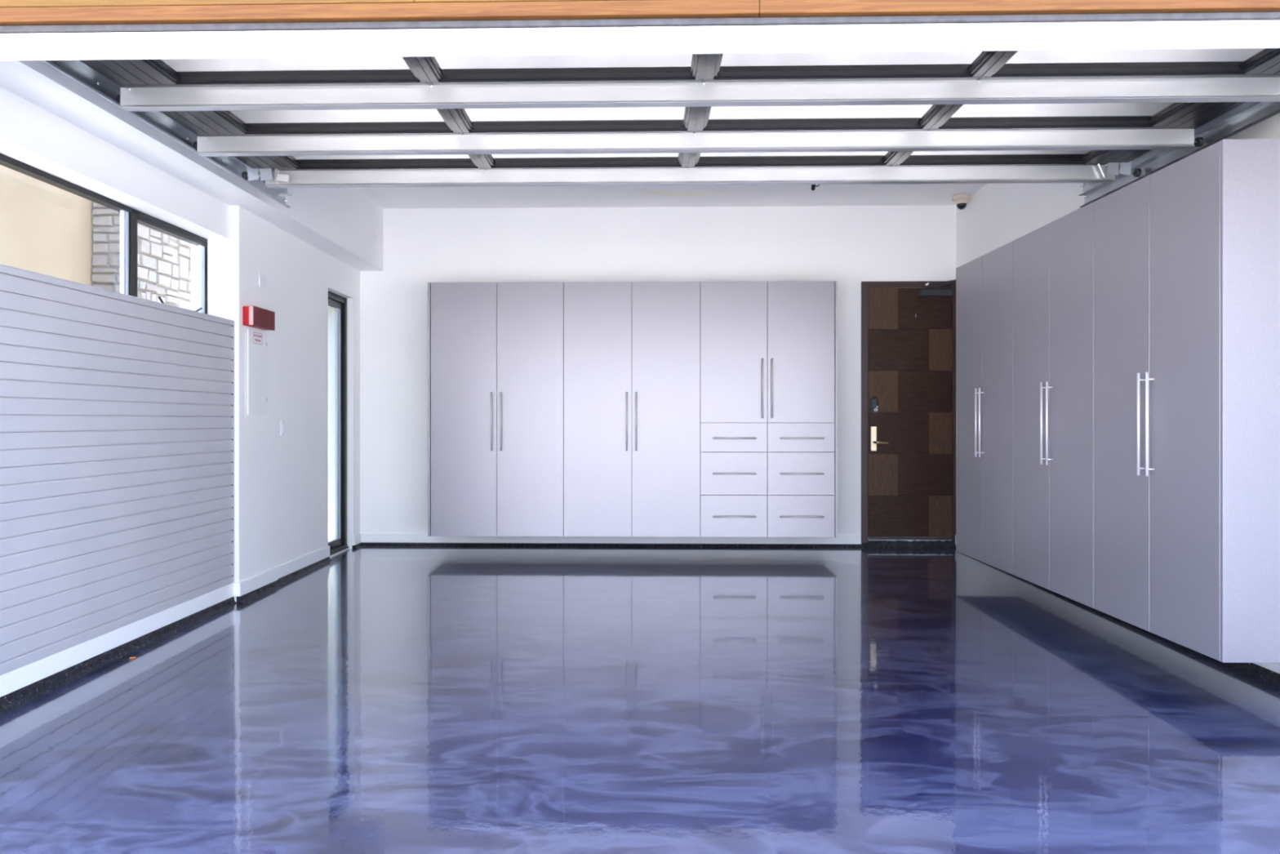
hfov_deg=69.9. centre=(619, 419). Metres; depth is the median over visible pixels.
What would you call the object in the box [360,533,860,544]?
baseboard
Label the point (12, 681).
baseboard
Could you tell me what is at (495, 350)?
tall cabinet
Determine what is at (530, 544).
cove
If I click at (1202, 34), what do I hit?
header
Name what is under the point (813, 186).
security camera
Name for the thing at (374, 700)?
floor
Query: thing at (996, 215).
wall
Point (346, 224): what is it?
soffit
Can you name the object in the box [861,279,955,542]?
door
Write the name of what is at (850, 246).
wall
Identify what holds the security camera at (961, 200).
attached to the ceiling
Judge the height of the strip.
0.088 m
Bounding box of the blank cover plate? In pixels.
[259,272,266,288]
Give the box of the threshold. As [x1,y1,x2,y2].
[861,540,955,547]
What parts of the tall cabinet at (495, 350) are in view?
door, bar handle, bar handle, door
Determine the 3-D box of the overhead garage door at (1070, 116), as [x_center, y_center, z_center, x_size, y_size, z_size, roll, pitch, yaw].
[0.350,-1.393,4.200,5.002,0.142,2.015,0,0,1]
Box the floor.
[0,546,1279,853]
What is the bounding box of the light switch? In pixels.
[280,420,284,435]
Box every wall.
[0,86,359,601]
[0,164,93,286]
[91,201,191,310]
[360,204,955,543]
[955,112,1279,267]
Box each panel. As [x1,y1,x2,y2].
[0,263,234,675]
[244,326,267,417]
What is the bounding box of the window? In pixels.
[0,153,207,314]
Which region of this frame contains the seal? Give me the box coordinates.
[0,11,1279,33]
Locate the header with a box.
[0,19,1279,61]
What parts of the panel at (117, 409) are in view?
trim, edge trim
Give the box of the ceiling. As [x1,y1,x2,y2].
[358,183,986,208]
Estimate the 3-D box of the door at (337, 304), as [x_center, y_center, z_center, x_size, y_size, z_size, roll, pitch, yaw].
[-2.630,0.030,8.339,0.125,2.363,0.753,0,0,1]
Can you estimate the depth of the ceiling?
8.40 m
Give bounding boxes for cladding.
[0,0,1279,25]
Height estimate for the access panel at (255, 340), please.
0.627 m
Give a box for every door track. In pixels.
[41,60,291,208]
[1078,102,1279,208]
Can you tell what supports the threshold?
on the floor
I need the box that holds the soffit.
[0,60,383,271]
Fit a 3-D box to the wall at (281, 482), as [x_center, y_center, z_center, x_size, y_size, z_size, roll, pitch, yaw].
[-2.736,-0.013,6.015,0.330,2.865,5.770,0,0,1]
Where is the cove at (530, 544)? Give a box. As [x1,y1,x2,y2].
[360,542,862,547]
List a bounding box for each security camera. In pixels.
[811,184,819,191]
[952,193,970,209]
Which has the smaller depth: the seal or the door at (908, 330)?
the seal
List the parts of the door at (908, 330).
lever handle, lever handle, closer arm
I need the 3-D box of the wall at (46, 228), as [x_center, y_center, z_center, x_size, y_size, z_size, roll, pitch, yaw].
[-6.012,-0.980,5.587,0.300,4.800,8.870,0,0,1]
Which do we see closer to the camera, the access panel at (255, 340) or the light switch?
the access panel at (255, 340)
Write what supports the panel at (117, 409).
attached to the wall at (281, 482)
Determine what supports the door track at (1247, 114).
hanging from the ceiling
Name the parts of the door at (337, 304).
frosted pane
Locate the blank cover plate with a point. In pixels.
(263, 277)
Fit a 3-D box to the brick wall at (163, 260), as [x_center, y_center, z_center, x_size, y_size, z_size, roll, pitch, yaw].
[-5.618,-0.996,12.550,0.740,4.832,5.189,0,0,1]
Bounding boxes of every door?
[81,48,1279,187]
[328,290,349,555]
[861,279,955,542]
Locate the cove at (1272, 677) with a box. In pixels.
[955,546,1279,686]
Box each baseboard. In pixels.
[0,533,360,697]
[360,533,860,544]
[955,534,1279,673]
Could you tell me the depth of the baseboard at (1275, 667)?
4.35 m
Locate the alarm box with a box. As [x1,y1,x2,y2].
[242,305,275,330]
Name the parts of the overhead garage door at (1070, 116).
bracket arm, glass pane, glass pane, glass pane, glass pane, glass pane, glass pane, glass pane, glass pane, glass pane, glass pane, glass pane, bracket arm, glass pane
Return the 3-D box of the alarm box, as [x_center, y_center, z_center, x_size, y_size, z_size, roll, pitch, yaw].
[-2.521,-0.710,6.415,0.076,0.135,0.368,0,0,1]
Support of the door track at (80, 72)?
hanging from the ceiling
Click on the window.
(130, 217)
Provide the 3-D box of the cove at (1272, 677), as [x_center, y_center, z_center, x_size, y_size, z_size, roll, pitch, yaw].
[3.142,1.234,5.873,0.035,0.088,5.760,0,0,1]

